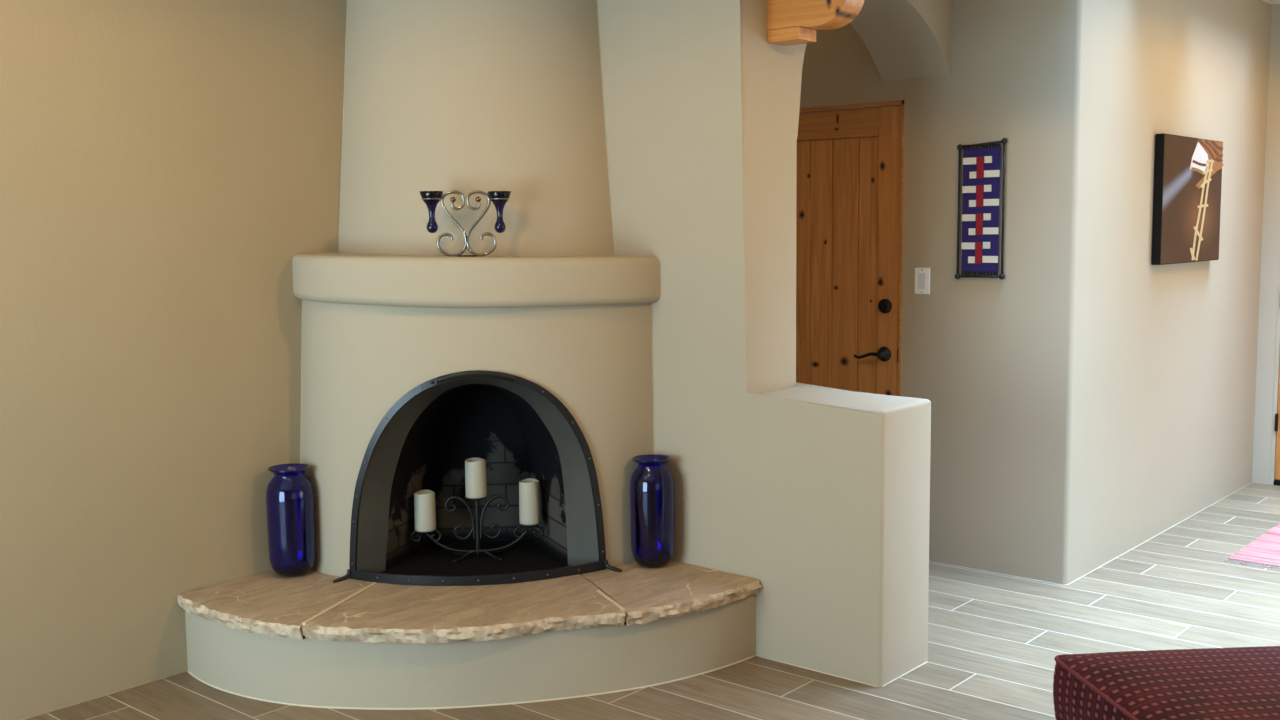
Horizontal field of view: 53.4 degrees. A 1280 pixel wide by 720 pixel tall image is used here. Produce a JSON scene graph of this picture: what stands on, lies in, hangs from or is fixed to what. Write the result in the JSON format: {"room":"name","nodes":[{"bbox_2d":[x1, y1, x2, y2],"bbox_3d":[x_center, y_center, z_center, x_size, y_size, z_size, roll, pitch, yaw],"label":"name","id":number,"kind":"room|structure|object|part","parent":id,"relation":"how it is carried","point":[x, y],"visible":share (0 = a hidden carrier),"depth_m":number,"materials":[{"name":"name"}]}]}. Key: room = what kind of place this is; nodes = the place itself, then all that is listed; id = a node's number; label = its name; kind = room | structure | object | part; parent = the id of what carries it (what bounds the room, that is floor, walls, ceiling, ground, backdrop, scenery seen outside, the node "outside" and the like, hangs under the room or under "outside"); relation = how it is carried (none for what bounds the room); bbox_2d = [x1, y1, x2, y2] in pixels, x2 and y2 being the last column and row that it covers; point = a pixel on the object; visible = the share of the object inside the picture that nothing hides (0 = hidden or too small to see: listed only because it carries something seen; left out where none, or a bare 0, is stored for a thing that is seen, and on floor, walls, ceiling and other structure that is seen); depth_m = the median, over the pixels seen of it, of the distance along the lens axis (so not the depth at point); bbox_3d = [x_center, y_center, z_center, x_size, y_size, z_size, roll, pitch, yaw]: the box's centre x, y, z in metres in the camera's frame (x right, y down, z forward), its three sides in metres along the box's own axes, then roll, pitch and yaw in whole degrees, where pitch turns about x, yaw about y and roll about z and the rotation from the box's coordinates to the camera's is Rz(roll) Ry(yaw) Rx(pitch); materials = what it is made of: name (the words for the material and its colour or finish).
{"room":"traditional dwelling","nodes":[
{"label":"traditional dwelling","id":0,"kind":"room"},
{"bbox_2d":[0,0,346,719],"bbox_3d":[-1.742,-0.255,4.112,0.150,2.680,6.692,5,8,40],"label":"wall","id":1,"kind":"structure","parent":0,"point":[166,166],"depth_m":4.15,"materials":[{"name":"beige paint"}]},
{"bbox_2d":[22,671,186,719],"bbox_3d":[-2.648,1.211,3.069,0.004,0.004,3.387,5,8,40],"label":"trim","id":2,"kind":"structure","parent":1,"relation":"attached to","point":[185,671],"depth_m":4.12,"materials":[{"name":"beige"}]},
{"bbox_2d":[26,483,1279,719],"bbox_3d":[2.079,1.241,2.809,7.925,0.100,9.530,5,8,40],"label":"floor","id":3,"kind":"structure","parent":0,"point":[994,639],"depth_m":4.45,"materials":[{"name":"grey tile"}]},
{"bbox_2d":[177,0,761,709],"bbox_3d":[-0.590,-0.278,4.228,1.450,2.683,1.404,5,8,40],"label":"fireplace","id":4,"kind":"object","parent":3,"relation":"on","point":[530,357],"visible":0.95,"depth_m":4.46,"materials":[{"name":"beige paint"}]},
{"bbox_2d":[266,463,315,576],"bbox_3d":[-1.237,0.569,4.508,0.167,0.385,0.167,5,8,40],"label":"glass vase","id":5,"kind":"object","parent":4,"relation":"on","point":[290,497],"visible":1,"depth_m":4.44,"materials":[{"name":"blue glass"}]},
{"bbox_2d":[419,190,510,256],"bbox_3d":[-0.596,-0.467,4.357,0.313,0.226,0.083,-1,6,-6],"label":"candle holder","id":6,"kind":"object","parent":4,"relation":"on","point":[431,199],"visible":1,"depth_m":4.35,"materials":[{"name":"metal"}]},
{"bbox_2d":[419,191,442,232],"bbox_3d":[-0.711,-0.504,4.341,0.082,0.143,0.082,5,8,40],"label":"glass cup","id":7,"kind":"object","parent":6,"relation":"on","point":[431,199],"depth_m":4.33,"materials":[{"name":"blue glass"}]},
{"bbox_2d":[487,191,510,232],"bbox_3d":[-0.481,-0.507,4.365,0.082,0.143,0.082,5,8,40],"label":"glass cup","id":8,"kind":"object","parent":6,"relation":"on","point":[499,199],"depth_m":4.35,"materials":[{"name":"blue glass"}]},
{"bbox_2d":[410,494,543,562],"bbox_3d":[-0.600,0.615,4.692,0.490,0.238,0.128,-1,6,-7],"label":"candelabra","id":9,"kind":"object","parent":4,"relation":"on","point":[477,529],"visible":0.95,"depth_m":4.69,"materials":[{"name":"metal"}]},
{"bbox_2d":[414,490,435,531],"bbox_3d":[-0.789,0.553,4.665,0.077,0.143,0.077,5,8,40],"label":"pillar candle","id":10,"kind":"object","parent":9,"relation":"on","point":[424,500],"visible":1,"depth_m":4.63,"materials":[{"name":"beige wax"}]},
{"bbox_3d":[-0.694,0.672,4.688,0.190,0.083,0.012,-1,6,-6],"label":"arm","id":11,"kind":"part","parent":9,"relation":"part of","materials":[{"name":"metal"}]},
{"bbox_2d":[465,457,486,498],"bbox_3d":[-0.604,0.433,4.673,0.077,0.141,0.077,5,8,40],"label":"pillar candle","id":12,"kind":"object","parent":9,"relation":"on","point":[475,468],"visible":1,"depth_m":4.64,"materials":[{"name":"beige wax"}]},
{"bbox_3d":[-0.600,0.618,4.693,0.015,0.212,0.015,1,6,18],"label":"post","id":13,"kind":"part","parent":9,"relation":"part of","materials":[{"name":"metal"}]},
{"bbox_3d":[-0.505,0.668,4.708,0.190,0.083,0.012,-1,6,-6],"label":"arm","id":14,"kind":"part","parent":9,"relation":"part of","materials":[{"name":"metal"}]},
{"bbox_2d":[519,478,539,524],"bbox_3d":[-0.409,0.524,4.704,0.077,0.162,0.077,5,8,40],"label":"pillar candle","id":15,"kind":"object","parent":9,"relation":"on","point":[529,488],"visible":1,"depth_m":4.67,"materials":[{"name":"beige wax"}]},
{"bbox_3d":[-0.568,0.396,4.420,0.903,0.735,0.118,-1,6,-6],"label":"arch frame","id":16,"kind":"part","parent":4,"relation":"part of","materials":[{"name":"metal"}]},
{"bbox_3d":[-0.581,0.742,4.655,0.889,0.009,0.583,-1,6,-4],"label":"floor plate","id":17,"kind":"part","parent":4,"relation":"part of","materials":[{"name":"metal"}]},
{"bbox_2d":[630,454,674,567],"bbox_3d":[0.045,0.545,4.575,0.163,0.392,0.163,5,8,40],"label":"glass vase","id":18,"kind":"object","parent":4,"relation":"on","point":[652,483],"visible":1,"depth_m":4.51,"materials":[{"name":"blue glass"}]},
{"bbox_2d":[1053,646,1279,719],"bbox_3d":[1.511,0.952,2.739,0.995,0.502,0.761,-1,6,-4],"label":"ottoman","id":19,"kind":"object","parent":3,"relation":"on","point":[1234,683],"visible":1,"depth_m":2.82,"materials":[{"name":"red fabric"}]},
{"bbox_2d":[1225,523,1279,569],"bbox_3d":[3.366,0.863,5.756,1.009,0.008,1.248,5,8,40],"label":"rug","id":20,"kind":"object","parent":3,"relation":"on","point":[1265,550],"visible":1,"depth_m":5.74,"materials":[{"name":"pink fabric"}]},
{"bbox_2d":[597,0,930,686],"bbox_3d":[0.130,-0.341,4.748,1.962,2.680,0.330,5,8,40],"label":"wall","id":21,"kind":"structure","parent":0,"point":[819,496],"depth_m":4.40,"materials":[{"name":"beige paint"}]},
{"bbox_2d":[767,0,863,45],"bbox_3d":[0.593,-1.197,4.299,0.319,0.223,0.110,5,8,40],"label":"corbel","id":22,"kind":"object","parent":21,"relation":"attached to","point":[789,22],"visible":1,"depth_m":4.29,"materials":[{"name":"brown wood"}]},
{"bbox_2d":[756,655,926,686],"bbox_3d":[0.163,0.992,4.872,1.914,0.004,0.334,5,8,40],"label":"trim","id":23,"kind":"structure","parent":21,"relation":"attached to","point":[756,655],"depth_m":4.27,"materials":[{"name":"white"}]},
{"bbox_2d":[797,0,951,135],"bbox_3d":[0.829,-1.287,5.070,0.330,0.880,1.227,5,8,40],"label":"wall","id":24,"kind":"structure","parent":0,"point":[904,39],"depth_m":5.34,"materials":[{"name":"beige paint"}]},
{"bbox_2d":[800,0,1095,584],"bbox_3d":[1.043,-0.462,5.805,1.967,2.680,0.180,5,8,40],"label":"wall","id":25,"kind":"structure","parent":0,"point":[1000,365],"depth_m":5.34,"materials":[{"name":"beige paint"}]},
{"bbox_2d":[796,100,904,395],"bbox_3d":[0.822,-0.154,5.981,0.943,2.036,0.155,5,8,40],"label":"door","id":26,"kind":"structure","parent":25,"relation":"in","point":[850,180],"depth_m":5.80,"materials":[{"name":"brown wood"}]},
{"bbox_3d":[0.824,-0.190,5.979,0.678,1.667,0.026,5,8,40],"label":"plank panel","id":27,"kind":"part","parent":26,"relation":"part of","materials":[{"name":"brown wood"}]},
{"bbox_3d":[0.814,-1.082,5.884,0.678,0.125,0.040,5,8,40],"label":"rail","id":28,"kind":"part","parent":26,"relation":"part of","materials":[{"name":"brown wood"}]},
{"bbox_3d":[1.024,-0.020,5.736,0.137,0.034,0.023,5,8,40],"label":"lever","id":29,"kind":"part","parent":26,"relation":"part of","materials":[{"name":"brown metal"}]},
{"bbox_3d":[1.086,-0.025,5.711,0.068,0.068,0.050,5,8,40],"label":"handle","id":30,"kind":"part","parent":26,"relation":"part of","materials":[{"name":"brown metal"}]},
{"bbox_2d":[915,268,929,293],"bbox_3d":[1.236,-0.346,5.567,0.073,0.116,0.011,5,8,40],"label":"light switch","id":31,"kind":"object","parent":25,"relation":"attached to","point":[922,275],"visible":1,"depth_m":5.56,"materials":[{"name":"white plastic"}]},
{"bbox_2d":[1080,0,1270,576],"bbox_3d":[2.665,-0.530,6.301,0.150,2.680,2.688,5,8,40],"label":"wall","id":32,"kind":"structure","parent":0,"point":[1171,349],"depth_m":5.98,"materials":[{"name":"beige paint"}]},
{"bbox_2d":[930,482,1251,584],"bbox_3d":[2.344,0.795,6.528,0.776,0.004,2.690,5,8,40],"label":"trim","id":33,"kind":"structure","parent":32,"relation":"attached to","point":[1251,482],"depth_m":5.61,"materials":[{"name":"white"}]},
{"bbox_2d":[1152,133,1223,264],"bbox_3d":[2.633,-0.764,6.087,0.042,0.591,0.887,5,8,40],"label":"picture","id":34,"kind":"object","parent":32,"relation":"attached to","point":[1188,170],"visible":1,"depth_m":5.99},
{"bbox_2d":[1252,4,1279,484],"bbox_3d":[5.670,-0.466,5.403,5.628,2.680,0.150,5,8,40],"label":"wall","id":35,"kind":"structure","parent":0,"point":[1270,250],"depth_m":7.14,"materials":[{"name":"paint"}]},
{"bbox_2d":[1270,255,1279,485],"bbox_3d":[3.945,-0.284,6.849,0.930,2.050,0.178,5,8,40],"label":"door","id":36,"kind":"structure","parent":35,"relation":"in","point":[1275,445],"depth_m":7.18,"materials":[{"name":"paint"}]},
{"bbox_2d":[1263,0,1279,4],"bbox_3d":[2.050,-1.523,2.518,7.925,0.100,9.530,5,8,40],"label":"ceiling","id":37,"kind":"structure","parent":0,"point":[1271,2],"depth_m":6.92,"materials":[{"name":"paint"}]}
]}

